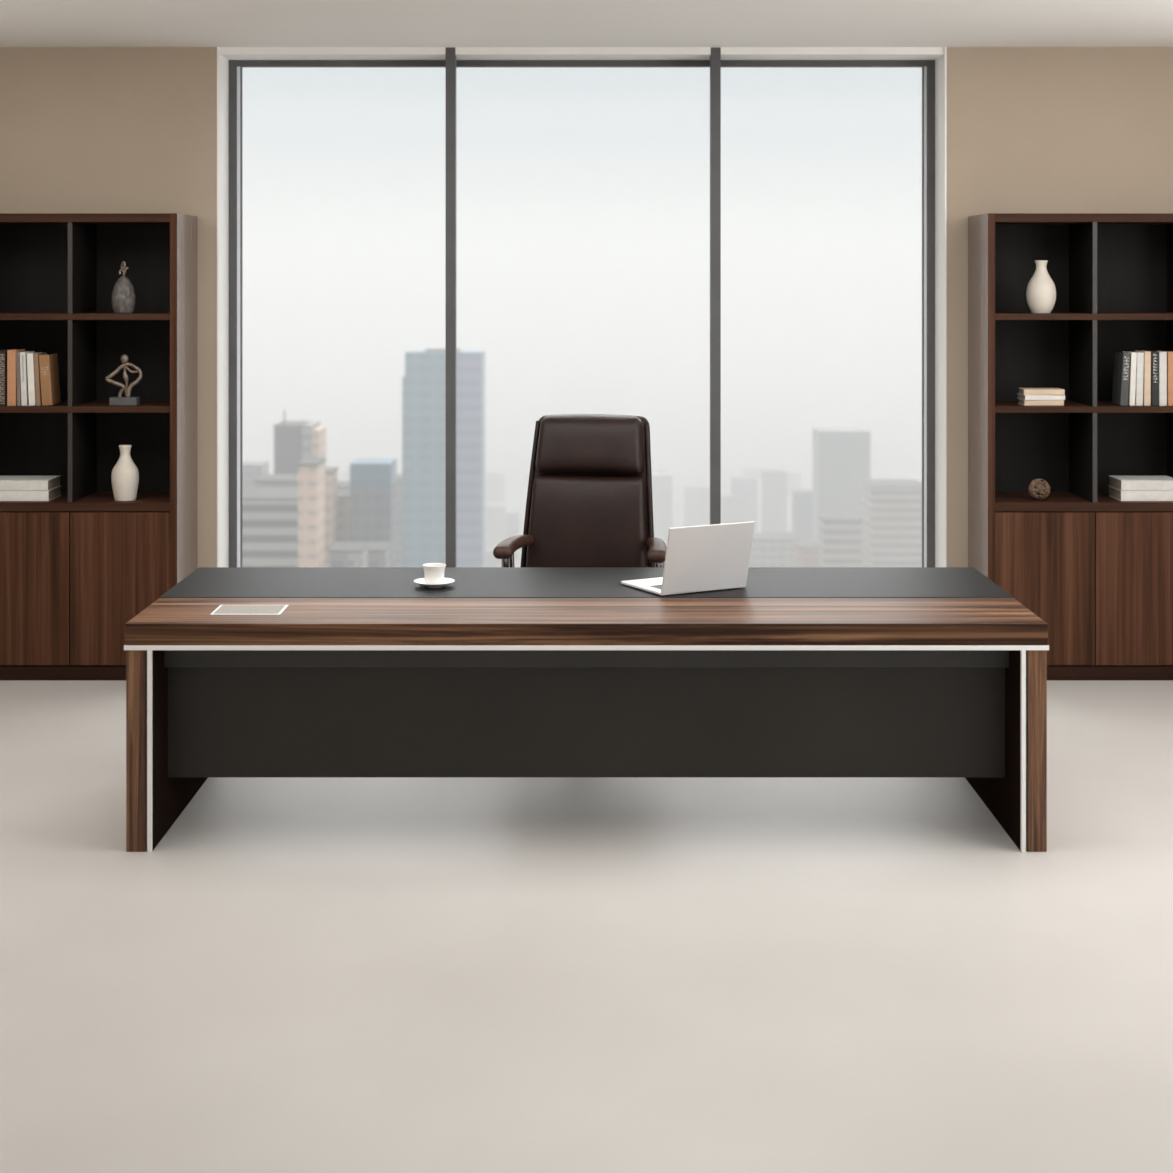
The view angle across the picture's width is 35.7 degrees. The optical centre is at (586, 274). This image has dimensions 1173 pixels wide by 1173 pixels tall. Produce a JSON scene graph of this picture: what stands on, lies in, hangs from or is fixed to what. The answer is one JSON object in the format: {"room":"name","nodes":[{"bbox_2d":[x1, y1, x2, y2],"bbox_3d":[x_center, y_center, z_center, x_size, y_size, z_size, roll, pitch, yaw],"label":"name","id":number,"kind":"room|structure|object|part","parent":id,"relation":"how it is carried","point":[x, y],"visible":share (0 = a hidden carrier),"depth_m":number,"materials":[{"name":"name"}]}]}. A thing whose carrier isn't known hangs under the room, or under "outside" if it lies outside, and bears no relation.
{"room":"office","nodes":[
{"label":"office","id":0,"kind":"room"},
{"bbox_2d":[0,47,216,568],"bbox_3d":[-2.771,0.388,9.140,1.899,3.024,0.320,0,0,0],"label":"wall","id":1,"kind":"structure","parent":0,"point":[83,129],"depth_m":8.98,"materials":[{"name":"beige paint"}]},
{"bbox_2d":[217,47,228,566],"bbox_3d":[-1.817,0.388,9.133,0.008,3.024,0.313,0,0,0],"label":"trim","id":2,"kind":"structure","parent":1,"relation":"attached to","point":[222,63],"depth_m":9.05,"materials":[{"name":"white paint"}]},
{"bbox_2d":[243,487,297,566],"bbox_3d":[-76.347,126.300,441.000,17.020,147.399,22.500,0,0,0],"label":"tower block","id":3,"kind":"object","parent":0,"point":[270,514],"visible":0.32,"depth_m":429.95,"materials":[{"name":"grey concrete"}]},
{"bbox_2d":[254,474,297,486],"bbox_3d":[-81.405,127.017,487.000,12.355,145.966,14.500,0,0,0],"label":"tower block","id":4,"kind":"object","parent":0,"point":[266,480],"visible":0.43,"depth_m":480.00,"materials":[{"name":"grey concrete"}]},
{"bbox_2d":[273,410,325,473],"bbox_3d":[-83.017,119.440,528.000,12.841,161.119,16.500,0,0,0],"label":"tower block","id":5,"kind":"object","parent":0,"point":[294,441],"visible":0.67,"depth_m":520.02,"materials":[{"name":"concrete"}]},
{"bbox_2d":[297,458,325,566],"bbox_3d":[-61.251,120.716,406.000,4.671,158.568,12.500,0,0,0],"label":"tower block","id":6,"kind":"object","parent":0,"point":[311,471],"visible":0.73,"depth_m":399.98,"materials":[{"name":"beige concrete"}]},
{"bbox_2d":[347,544,368,566],"bbox_3d":[-50.823,130.266,405.000,3.573,139.468,10.500,0,0,0],"label":"tower block","id":7,"kind":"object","parent":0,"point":[357,553],"visible":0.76,"depth_m":399.98,"materials":[{"name":"concrete"}]},
{"bbox_2d":[350,458,396,566],"bbox_3d":[-54.533,123.795,467.000,10.351,152.409,14.000,0,0,0],"label":"tower block","id":8,"kind":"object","parent":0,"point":[373,481],"visible":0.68,"depth_m":460.04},
{"bbox_3d":[-54.533,50.431,467.000,10.351,5.681,14.000,0,0,0],"label":"glass crown","id":9,"kind":"part","parent":8,"relation":"part of","materials":[{"name":"grey glass"}]},
{"bbox_2d":[402,349,485,566],"bbox_3d":[-47.523,112.411,609.750,26.492,175.179,20.500,0,0,0],"label":"tower block","id":10,"kind":"object","parent":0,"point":[424,379],"visible":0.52,"depth_m":600.00,"materials":[{"name":"grey glass"}]},
{"bbox_2d":[486,471,504,500],"bbox_3d":[-82.058,187.400,1617.755,18.223,25.201,14.579,0,0,0],"label":"block","id":11,"kind":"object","parent":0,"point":[495,480],"visible":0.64,"depth_m":1610.40,"materials":[{"name":"grey concrete"}]},
{"bbox_2d":[486,506,506,547],"bbox_3d":[-64.147,180.362,1259.000,16.965,39.276,18.500,0,0,0],"label":"tower block","id":12,"kind":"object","parent":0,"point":[495,515],"visible":0.54,"depth_m":1249.90,"materials":[{"name":"concrete"}]},
{"bbox_2d":[506,510,518,558],"bbox_3d":[-52.198,183.586,1287.992,9.023,32.828,14.000,0,0,0],"label":"block","id":13,"kind":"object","parent":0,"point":[512,516],"visible":0.64,"depth_m":1281.10,"materials":[{"name":"grey concrete"}]},
{"bbox_2d":[0,680,1172,1172],"bbox_3d":[0.000,2.000,3.550,7.440,0.200,11.500,0,0,0],"label":"floor","id":14,"kind":"structure","parent":0,"point":[301,974],"depth_m":5.01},
{"bbox_2d":[0,213,196,679],"bbox_3d":[-2.659,0.806,8.751,1.486,2.189,0.448,0,0,0],"label":"bookcase","id":15,"kind":"object","parent":14,"relation":"on","point":[76,566],"visible":0.81,"depth_m":8.67,"materials":[{"name":"brown wood"}]},
{"bbox_2d":[0,351,6,405],"bbox_3d":[-2.747,0.488,8.636,0.027,0.253,0.142,0,0,0],"label":"book","id":16,"kind":"object","parent":15,"relation":"on","point":[3,355],"visible":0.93,"depth_m":8.57,"materials":[{"name":"black paper"}]},
{"bbox_2d":[7,349,24,405],"bbox_3d":[-2.704,0.484,8.636,0.040,0.262,0.141,0,0,0],"label":"book","id":17,"kind":"object","parent":15,"relation":"on","point":[11,354],"visible":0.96,"depth_m":8.57,"materials":[{"name":"brown paper"}]},
{"bbox_2d":[16,351,25,405],"bbox_3d":[-2.672,0.489,8.636,0.016,0.252,0.142,-1,0,0],"label":"book","id":18,"kind":"object","parent":15,"relation":"on","point":[17,353],"visible":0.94,"depth_m":8.57,"materials":[{"name":"grey paper"}]},
{"bbox_2d":[20,351,33,405],"bbox_3d":[-2.648,0.489,8.636,0.026,0.252,0.142,-2,0,0],"label":"book","id":19,"kind":"object","parent":15,"relation":"on","point":[23,355],"visible":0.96,"depth_m":8.57,"materials":[{"name":"grey paper"}]},
{"bbox_2d":[0,486,60,500],"bbox_3d":[-2.684,1.041,8.681,0.304,0.048,0.211,0,0,0],"label":"book","id":20,"kind":"object","parent":15,"relation":"on","point":[49,495],"visible":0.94,"depth_m":8.57,"materials":[{"name":"beige paper"}]},
{"bbox_2d":[0,476,60,490],"bbox_3d":[-2.681,0.992,8.681,0.292,0.049,0.211,0,0,0],"label":"book","id":21,"kind":"object","parent":20,"relation":"on","point":[7,483],"visible":1,"depth_m":8.57,"materials":[{"name":"beige paper"}]},
{"bbox_2d":[27,352,41,405],"bbox_3d":[-2.612,0.492,8.636,0.040,0.247,0.141,0,0,0],"label":"book","id":22,"kind":"object","parent":15,"relation":"on","point":[30,356],"visible":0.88,"depth_m":8.57,"materials":[{"name":"white paper"}]},
{"bbox_3d":[-2.659,1.469,8.539,0.474,0.715,0.019,0,0,0],"label":"door","id":23,"kind":"part","parent":15,"relation":"part of","materials":[{"name":"brown wood"}]},
{"bbox_2d":[34,352,46,405],"bbox_3d":[-2.584,0.492,8.636,0.032,0.246,0.141,0,0,0],"label":"book","id":24,"kind":"object","parent":15,"relation":"on","point":[36,355],"visible":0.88,"depth_m":8.57,"materials":[{"name":"brown paper"}]},
{"bbox_2d":[39,353,60,405],"bbox_3d":[-2.544,0.495,8.636,0.064,0.240,0.142,0,0,0],"label":"book","id":25,"kind":"object","parent":15,"relation":"on","point":[48,364],"visible":1,"depth_m":8.57,"materials":[{"name":"beige paper"}]},
{"bbox_3d":[-2.659,-0.268,8.751,1.419,0.040,0.448,0,0,0],"label":"panel","id":26,"kind":"part","parent":15,"relation":"part of","materials":[{"name":"brown wood"}]},
{"bbox_3d":[-2.659,0.630,8.744,1.419,0.029,0.426,0,0,0],"label":"shelf","id":27,"kind":"part","parent":15,"relation":"part of","materials":[{"name":"brown wood"}]},
{"bbox_3d":[-2.659,0.196,8.744,1.419,0.030,0.426,0,0,0],"label":"shelf","id":28,"kind":"part","parent":15,"relation":"part of","materials":[{"name":"brown wood"}]},
{"bbox_3d":[-2.659,0.428,8.965,1.419,1.352,0.016,0,0,0],"label":"panel","id":29,"kind":"part","parent":15,"relation":"part of","materials":[{"name":"black laminate"}]},
{"bbox_3d":[-2.184,1.469,8.539,0.466,0.715,0.019,0,0,0],"label":"door","id":30,"kind":"part","parent":15,"relation":"part of","materials":[{"name":"brown wood"}]},
{"bbox_2d":[105,354,142,405],"bbox_3d":[-2.188,0.495,8.620,0.173,0.240,0.070,0,0,0],"label":"figure sculpture","id":31,"kind":"object","parent":15,"relation":"on","point":[127,400],"visible":1,"depth_m":8.61,"materials":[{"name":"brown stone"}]},
{"bbox_2d":[112,261,135,312],"bbox_3d":[-2.190,0.057,8.620,0.110,0.247,0.110,0,0,0],"label":"jar","id":32,"kind":"object","parent":15,"relation":"on","point":[123,293],"visible":1,"depth_m":8.58,"materials":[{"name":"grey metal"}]},
{"bbox_2d":[111,445,138,500],"bbox_3d":[-2.182,0.936,8.620,0.126,0.259,0.126,0,0,0],"label":"vase","id":33,"kind":"object","parent":15,"relation":"on","point":[125,474],"visible":1,"depth_m":8.58,"materials":[{"name":"beige ceramic"}]},
{"bbox_3d":[-1.933,0.806,8.752,0.034,2.189,0.446,0,0,0],"label":"panel","id":34,"kind":"part","parent":15,"relation":"part of","materials":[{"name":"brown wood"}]},
{"bbox_2d":[493,414,666,566],"bbox_3d":[-0.006,1.252,7.601,0.727,1.295,0.761,0,0,9],"label":"office chair","id":35,"kind":"object","parent":14,"relation":"on","point":[589,502],"visible":0.52,"depth_m":7.77,"materials":[{"name":"brown leather"}]},
{"bbox_3d":[-0.305,1.324,7.555,0.146,0.349,0.048,0,0,9],"label":"arm post","id":36,"kind":"part","parent":35,"relation":"part of","materials":[{"name":"silver metal"}]},
{"bbox_3d":[-0.293,1.324,7.634,0.146,0.349,0.048,0,0,9],"label":"arm post","id":37,"kind":"part","parent":35,"relation":"part of","materials":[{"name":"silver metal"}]},
{"bbox_3d":[-0.304,1.134,7.637,0.084,0.067,0.347,0,0,16],"label":"armrest","id":38,"kind":"part","parent":35,"relation":"part of","materials":[{"name":"brown leather"}]},
{"bbox_2d":[526,474,647,566],"bbox_3d":[0.005,1.145,7.785,0.538,0.570,0.167,0,0,9],"label":"cushion","id":39,"kind":"object","parent":35,"relation":"on","point":[573,520],"depth_m":7.75,"materials":[{"name":"brown leather"}]},
{"bbox_2d":[536,414,643,473],"bbox_3d":[0.018,0.729,7.862,0.470,0.248,0.161,0,0,9],"label":"cushion","id":40,"kind":"object","parent":35,"relation":"on","point":[565,443],"depth_m":7.81,"materials":[{"name":"brown leather"}]},
{"bbox_3d":[0.291,1.134,7.542,0.084,0.067,0.347,0,0,2],"label":"armrest","id":41,"kind":"part","parent":35,"relation":"part of","materials":[{"name":"brown leather"}]},
{"bbox_3d":[0.236,1.324,7.469,0.160,0.349,0.048,0,0,9],"label":"arm post","id":42,"kind":"part","parent":35,"relation":"part of","materials":[{"name":"silver metal"}]},
{"bbox_2d":[124,567,1048,851],"bbox_3d":[0.000,1.523,6.572,3.046,0.754,1.149,0,0,0],"label":"executive desk","id":43,"kind":"object","parent":14,"relation":"on","point":[231,671],"visible":1,"depth_m":6.22,"materials":[{"name":"brown wood"}]},
{"bbox_3d":[-1.484,1.568,6.568,0.063,0.664,1.136,0,0,0],"label":"leg","id":44,"kind":"part","parent":43,"relation":"part of","materials":[{"name":"brown wood"}]},
{"bbox_3d":[-1.440,1.568,6.006,0.014,0.664,0.016,0,0,0],"label":"edge trim","id":45,"kind":"part","parent":43,"relation":"part of","materials":[{"name":"white metal"}]},
{"bbox_3d":[-1.438,1.568,6.574,0.016,0.664,1.120,0,0,0],"label":"panel","id":46,"kind":"part","parent":43,"relation":"part of","materials":[{"name":"black wood"}]},
{"bbox_3d":[-1.154,1.148,6.245,0.236,0.003,0.175,0,0,0],"label":"cable flap frame","id":47,"kind":"part","parent":43,"relation":"part of","materials":[{"name":"metal"}]},
{"bbox_2d":[414,578,454,587],"bbox_3d":[-0.560,1.136,6.705,0.152,0.022,0.152,0,0,0],"label":"saucer","id":48,"kind":"object","parent":43,"relation":"on","point":[421,581],"visible":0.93,"depth_m":6.68,"materials":[{"name":"white ceramic"}]},
{"bbox_2d":[423,563,445,583],"bbox_3d":[-0.562,1.103,6.709,0.087,0.074,0.096,0,0,-24],"label":"coffee cup","id":49,"kind":"object","parent":48,"relation":"on","point":[433,572],"visible":0.94,"depth_m":6.67,"materials":[{"name":"white ceramic"}]},
{"bbox_3d":[0.000,1.282,6.197,2.861,0.094,0.055,0,0,0],"label":"rail","id":50,"kind":"part","parent":43,"relation":"part of","materials":[{"name":"black wood"}]},
{"bbox_3d":[0.000,1.476,6.235,2.861,0.482,0.020,0,0,0],"label":"modesty panel","id":51,"kind":"part","parent":43,"relation":"part of","materials":[{"name":"black wood"}]},
{"bbox_2d":[621,521,754,594],"bbox_3d":[0.369,1.020,6.681,0.364,0.251,0.346,0,0,-29],"label":"laptop","id":52,"kind":"object","parent":43,"relation":"on","point":[715,556],"visible":1,"depth_m":6.56,"materials":[{"name":"metal"}]},
{"bbox_3d":[1.438,1.568,6.574,0.016,0.664,1.120,0,0,0],"label":"panel","id":53,"kind":"part","parent":43,"relation":"part of","materials":[{"name":"black wood"}]},
{"bbox_3d":[1.440,1.568,6.006,0.014,0.664,0.016,0,0,0],"label":"edge trim","id":54,"kind":"part","parent":43,"relation":"part of","materials":[{"name":"white metal"}]},
{"bbox_3d":[1.484,1.568,6.568,0.063,0.664,1.136,0,0,0],"label":"leg","id":55,"kind":"part","parent":43,"relation":"part of","materials":[{"name":"brown wood"}]},
{"bbox_2d":[968,213,1172,679],"bbox_3d":[2.622,0.806,8.751,1.486,2.189,0.448,0,0,0],"label":"bookcase","id":56,"kind":"object","parent":14,"relation":"on","point":[1094,566],"visible":0.78,"depth_m":8.69,"materials":[{"name":"brown wood"}]},
{"bbox_3d":[1.896,0.806,8.752,0.034,2.189,0.446,0,0,0],"label":"panel","id":57,"kind":"part","parent":56,"relation":"part of","materials":[{"name":"brown wood"}]},
{"bbox_2d":[1028,478,1049,499],"bbox_3d":[2.142,1.013,8.620,0.101,0.101,0.101,0,0,0],"label":"woven ball","id":58,"kind":"object","parent":56,"relation":"on","point":[1039,489],"visible":1,"depth_m":8.59,"materials":[{"name":"brown wicker"}]},
{"bbox_2d":[1026,260,1055,312],"bbox_3d":[2.151,0.056,8.620,0.138,0.250,0.138,0,0,0],"label":"vase","id":59,"kind":"object","parent":56,"relation":"on","point":[1041,290],"visible":1,"depth_m":8.57,"materials":[{"name":"beige ceramic"}]},
{"bbox_2d":[1018,399,1063,405],"bbox_3d":[2.155,0.603,8.642,0.186,0.025,0.131,0,0,0],"label":"book","id":60,"kind":"object","parent":56,"relation":"on","point":[1022,402],"visible":0.94,"depth_m":8.57,"materials":[{"name":"beige paper"}]},
{"bbox_2d":[1017,393,1064,399],"bbox_3d":[2.155,0.577,8.641,0.192,0.023,0.131,0,0,-3],"label":"book","id":61,"kind":"object","parent":60,"relation":"on","point":[1020,396],"visible":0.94,"depth_m":8.58,"materials":[{"name":"white paper"}]},
{"bbox_2d":[1019,388,1064,394],"bbox_3d":[2.157,0.552,8.642,0.191,0.025,0.131,0,0,2],"label":"book","id":62,"kind":"object","parent":61,"relation":"on","point":[1025,391],"visible":1,"depth_m":8.58,"materials":[{"name":"beige paper"}]},
{"bbox_3d":[2.146,1.469,8.539,0.466,0.715,0.019,0,0,0],"label":"door","id":63,"kind":"part","parent":56,"relation":"part of","materials":[{"name":"brown wood"}]},
{"bbox_3d":[2.622,0.428,8.965,1.419,1.352,0.016,0,0,0],"label":"panel","id":64,"kind":"part","parent":56,"relation":"part of","materials":[{"name":"black laminate"}]},
{"bbox_3d":[2.622,-0.268,8.751,1.419,0.040,0.448,0,0,0],"label":"panel","id":65,"kind":"part","parent":56,"relation":"part of","materials":[{"name":"brown wood"}]},
{"bbox_3d":[2.622,0.630,8.744,1.419,0.029,0.426,0,0,0],"label":"shelf","id":66,"kind":"part","parent":56,"relation":"part of","materials":[{"name":"brown wood"}]},
{"bbox_3d":[2.622,0.196,8.744,1.419,0.030,0.426,0,0,0],"label":"shelf","id":67,"kind":"part","parent":56,"relation":"part of","materials":[{"name":"brown wood"}]},
{"bbox_2d":[1112,352,1130,405],"bbox_3d":[2.534,0.491,8.636,0.049,0.248,0.142,0,0,0],"label":"book","id":68,"kind":"object","parent":56,"relation":"on","point":[1121,360],"visible":1,"depth_m":8.58,"materials":[{"name":"black paper"}]},
{"bbox_2d":[1123,351,1136,405],"bbox_3d":[2.571,0.489,8.636,0.035,0.251,0.141,0,0,0],"label":"book","id":69,"kind":"object","parent":56,"relation":"on","point":[1133,359],"visible":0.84,"depth_m":8.57,"materials":[{"name":"white paper"}]},
{"bbox_3d":[2.622,1.469,8.539,0.474,0.715,0.019,0,0,0],"label":"door","id":70,"kind":"part","parent":56,"relation":"part of","materials":[{"name":"brown wood"}]},
{"bbox_2d":[1135,351,1143,405],"bbox_3d":[2.603,0.490,8.636,0.032,0.250,0.141,1,0,0],"label":"book","id":71,"kind":"object","parent":56,"relation":"on","point":[1140,355],"visible":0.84,"depth_m":8.57,"materials":[{"name":"white paper"}]},
{"bbox_2d":[1108,486,1172,500],"bbox_3d":[2.660,1.041,8.681,0.287,0.048,0.211,0,0,0],"label":"book","id":72,"kind":"object","parent":56,"relation":"on","point":[1120,495],"visible":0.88,"depth_m":8.57,"materials":[{"name":"beige paper"}]},
{"bbox_2d":[1109,476,1172,490],"bbox_3d":[2.658,0.992,8.681,0.281,0.049,0.211,0,0,0],"label":"book","id":73,"kind":"object","parent":72,"relation":"on","point":[1123,483],"visible":1,"depth_m":8.57,"materials":[{"name":"white paper"}]},
{"bbox_2d":[1136,350,1150,405],"bbox_3d":[2.638,0.487,8.636,0.030,0.255,0.141,0,0,0],"label":"book","id":74,"kind":"object","parent":56,"relation":"on","point":[1147,354],"visible":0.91,"depth_m":8.57,"materials":[{"name":"beige paper"}]},
{"bbox_2d":[1150,351,1158,405],"bbox_3d":[2.674,0.488,8.636,0.032,0.254,0.142,0,0,0],"label":"book","id":75,"kind":"object","parent":56,"relation":"on","point":[1154,354],"visible":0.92,"depth_m":8.57,"materials":[{"name":"black paper"}]},
{"bbox_2d":[1157,351,1166,405],"bbox_3d":[2.711,0.488,8.636,0.035,0.253,0.141,0,0,0],"label":"book","id":76,"kind":"object","parent":56,"relation":"on","point":[1162,355],"visible":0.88,"depth_m":8.57,"materials":[{"name":"white paper"}]},
{"bbox_2d":[1164,351,1172,405],"bbox_3d":[2.749,0.488,8.636,0.031,0.253,0.141,0,0,0],"label":"book","id":77,"kind":"object","parent":56,"relation":"on","point":[1169,353],"visible":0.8,"depth_m":8.57,"materials":[{"name":"paper"}]},
{"bbox_2d":[0,0,1172,46],"bbox_3d":[0.000,-1.224,3.550,7.440,0.200,11.500,0,0,0],"label":"ceiling","id":78,"kind":"structure","parent":0,"point":[23,23],"depth_m":8.11,"materials":[{"name":"paint"}]},
{"bbox_2d":[947,47,1172,566],"bbox_3d":[2.747,0.388,9.140,1.946,3.024,0.320,0,0,0],"label":"wall","id":79,"kind":"structure","parent":0,"point":[1030,129],"depth_m":8.98,"materials":[{"name":"beige paint"}]},
{"bbox_2d":[219,47,943,566],"bbox_3d":[-0.024,0.388,9.140,3.579,3.024,0.300,0,0,0],"label":"window","id":80,"kind":"structure","parent":79,"relation":"in","point":[715,63],"depth_m":9.21,"materials":[{"name":"grey metal"}]},
{"bbox_2d":[935,47,946,566],"bbox_3d":[1.770,0.388,9.133,0.008,3.024,0.313,0,0,0],"label":"trim","id":81,"kind":"structure","parent":79,"relation":"attached to","point":[941,62],"depth_m":9.06,"materials":[{"name":"white paint"}]},
{"label":"outside","id":82,"kind":"structure","parent":0,"visible":0},
{"bbox_2d":[243,331,921,566],"bbox_3d":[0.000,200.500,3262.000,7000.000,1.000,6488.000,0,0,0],"label":"sky","id":83,"kind":"structure","parent":82,"point":[777,386],"depth_m":3127.71,"materials":[{"name":"white"}]},
{"bbox_2d":[243,461,268,487],"bbox_3d":[-118.551,133.370,647.000,9.133,133.260,14.000,0,0,0],"label":"tower block","id":84,"kind":"object","parent":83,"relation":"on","point":[252,470],"visible":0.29,"depth_m":639.95,"materials":[{"name":"grey concrete"}]},
{"bbox_2d":[325,467,338,566],"bbox_3d":[-66.052,124.598,461.000,4.995,150.805,12.500,0,0,0],"label":"tower block","id":85,"kind":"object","parent":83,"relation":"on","point":[331,473],"visible":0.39,"depth_m":455.90,"materials":[{"name":"beige concrete"}]},
{"bbox_2d":[338,490,349,541],"bbox_3d":[-64.425,128.512,477.000,6.562,142.975,14.500,0,0,0],"label":"tower block","id":86,"kind":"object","parent":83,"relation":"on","point":[343,495],"visible":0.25,"depth_m":470.03,"materials":[{"name":"grey concrete"}]},
{"bbox_2d":[338,481,349,489],"bbox_3d":[-72.612,131.314,547.000,5.538,137.372,14.500,0,0,0],"label":"tower block","id":87,"kind":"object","parent":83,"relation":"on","point":[342,485],"visible":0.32,"depth_m":542.06,"materials":[{"name":"grey concrete"}]},
{"bbox_2d":[329,542,391,566],"bbox_3d":[-52.788,131.676,426.000,13.178,136.647,12.500,0,0,0],"label":"tower block","id":88,"kind":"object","parent":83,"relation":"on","point":[378,553],"visible":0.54,"depth_m":420.00,"materials":[{"name":"grey concrete"}]},
{"bbox_2d":[397,474,401,566],"bbox_3d":[-66.740,135.754,647.000,5.769,128.491,14.500,0,0,0],"label":"tower block","id":89,"kind":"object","parent":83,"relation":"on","point":[399,476],"visible":0.14,"depth_m":639.95,"materials":[{"name":"grey concrete"}]},
{"bbox_2d":[486,548,500,566],"bbox_3d":[-56.668,183.206,1103.920,11.606,33.587,14.000,0,0,0],"label":"block","id":90,"kind":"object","parent":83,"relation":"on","point":[491,561],"visible":0.07,"depth_m":1096.86,"materials":[{"name":"concrete"}]},
{"bbox_2d":[651,467,664,472],"bbox_3d":[65.960,193.931,1777.823,21.053,12.137,16.842,0,0,0],"label":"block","id":91,"kind":"object","parent":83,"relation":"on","point":[661,469],"visible":0.21,"depth_m":1769.54,"materials":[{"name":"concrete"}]},
{"bbox_2d":[652,473,672,545],"bbox_3d":[52.306,170.369,1285.060,16.149,59.261,14.000,0,0,0],"label":"block","id":92,"kind":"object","parent":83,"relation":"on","point":[662,483],"visible":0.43,"depth_m":1277.98,"materials":[{"name":"concrete"}]},
{"bbox_2d":[684,485,709,526],"bbox_3d":[84.102,180.516,1387.764,18.875,38.967,15.100,0,0,0],"label":"block","id":93,"kind":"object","parent":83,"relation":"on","point":[696,497],"visible":0.64,"depth_m":1380.14,"materials":[{"name":"grey concrete"}]},
{"bbox_2d":[721,496,744,523],"bbox_3d":[92.783,170.757,1159.000,15.017,58.486,18.500,0,0,0],"label":"tower block","id":94,"kind":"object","parent":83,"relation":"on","point":[732,507],"visible":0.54,"depth_m":1150.06,"materials":[{"name":"concrete"}]},
{"bbox_2d":[730,476,756,531],"bbox_3d":[120.018,177.213,1389.699,19.297,45.573,15.438,0,0,0],"label":"block","id":95,"kind":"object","parent":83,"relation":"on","point":[745,486],"visible":0.43,"depth_m":1381.83,"materials":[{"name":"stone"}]},
{"bbox_2d":[743,467,760,478],"bbox_3d":[162.813,194.845,1792.930,16.803,10.309,14.000,0,0,0],"label":"block","id":96,"kind":"object","parent":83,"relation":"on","point":[747,471],"visible":0.71,"depth_m":1786.03,"materials":[{"name":"stone"}]},
{"bbox_2d":[761,470,786,531],"bbox_3d":[119.292,162.552,1159.000,15.017,74.896,18.500,0,0,0],"label":"tower block","id":97,"kind":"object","parent":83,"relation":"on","point":[773,482],"visible":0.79,"depth_m":1150.06,"materials":[{"name":"concrete"}]},
{"bbox_2d":[749,532,800,566],"bbox_3d":[78.211,155.019,770.000,22.190,89.962,20.500,0,0,0],"label":"tower block","id":98,"kind":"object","parent":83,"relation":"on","point":[768,549],"visible":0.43,"depth_m":759.96,"materials":[{"name":"concrete"}]},
{"bbox_2d":[785,470,800,496],"bbox_3d":[186.024,188.807,1651.962,15.647,22.386,14.000,0,0,0],"label":"block","id":99,"kind":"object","parent":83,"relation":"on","point":[793,476],"visible":0.5,"depth_m":1644.97,"materials":[{"name":"concrete"}]},
{"bbox_2d":[791,490,811,540],"bbox_3d":[119.923,159.849,1008.000,11.477,80.302,16.500,0,0,0],"label":"tower block","id":100,"kind":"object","parent":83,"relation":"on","point":[801,499],"visible":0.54,"depth_m":999.92,"materials":[{"name":"concrete"}]},
{"bbox_2d":[793,541,818,566],"bbox_3d":[87.404,152.192,708.000,12.794,95.615,16.500,0,0,0],"label":"tower block","id":101,"kind":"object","parent":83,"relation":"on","point":[805,553],"visible":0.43,"depth_m":699.93,"materials":[{"name":"grey concrete"}]},
{"bbox_2d":[818,514,862,566],"bbox_3d":[90.099,142.955,647.000,13.848,114.089,14.500,0,0,0],"label":"tower block","id":102,"kind":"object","parent":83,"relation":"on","point":[840,535],"visible":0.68,"depth_m":639.95,"materials":[{"name":"grey concrete"}]},
{"bbox_2d":[812,427,869,566],"bbox_3d":[127.442,138.653,912.000,25.686,122.695,24.000,0,0,0],"label":"tower block","id":103,"kind":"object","parent":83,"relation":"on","point":[840,455],"visible":0.36,"depth_m":900.05,"materials":[{"name":"grey concrete"}]},
{"bbox_2d":[863,479,921,566],"bbox_3d":[119.868,140.475,711.000,20.862,119.051,22.500,0,0,0],"label":"tower block","id":104,"kind":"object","parent":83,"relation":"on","point":[892,508],"visible":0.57,"depth_m":699.93,"materials":[{"name":"grey concrete"}]},
{"bbox_2d":[906,477,921,482],"bbox_3d":[238.920,172.804,1303.173,18.027,54.392,14.422,0,0,0],"label":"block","id":105,"kind":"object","parent":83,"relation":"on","point":[919,479],"visible":0.14,"depth_m":1303.82,"materials":[{"name":"grey concrete"}]}
]}

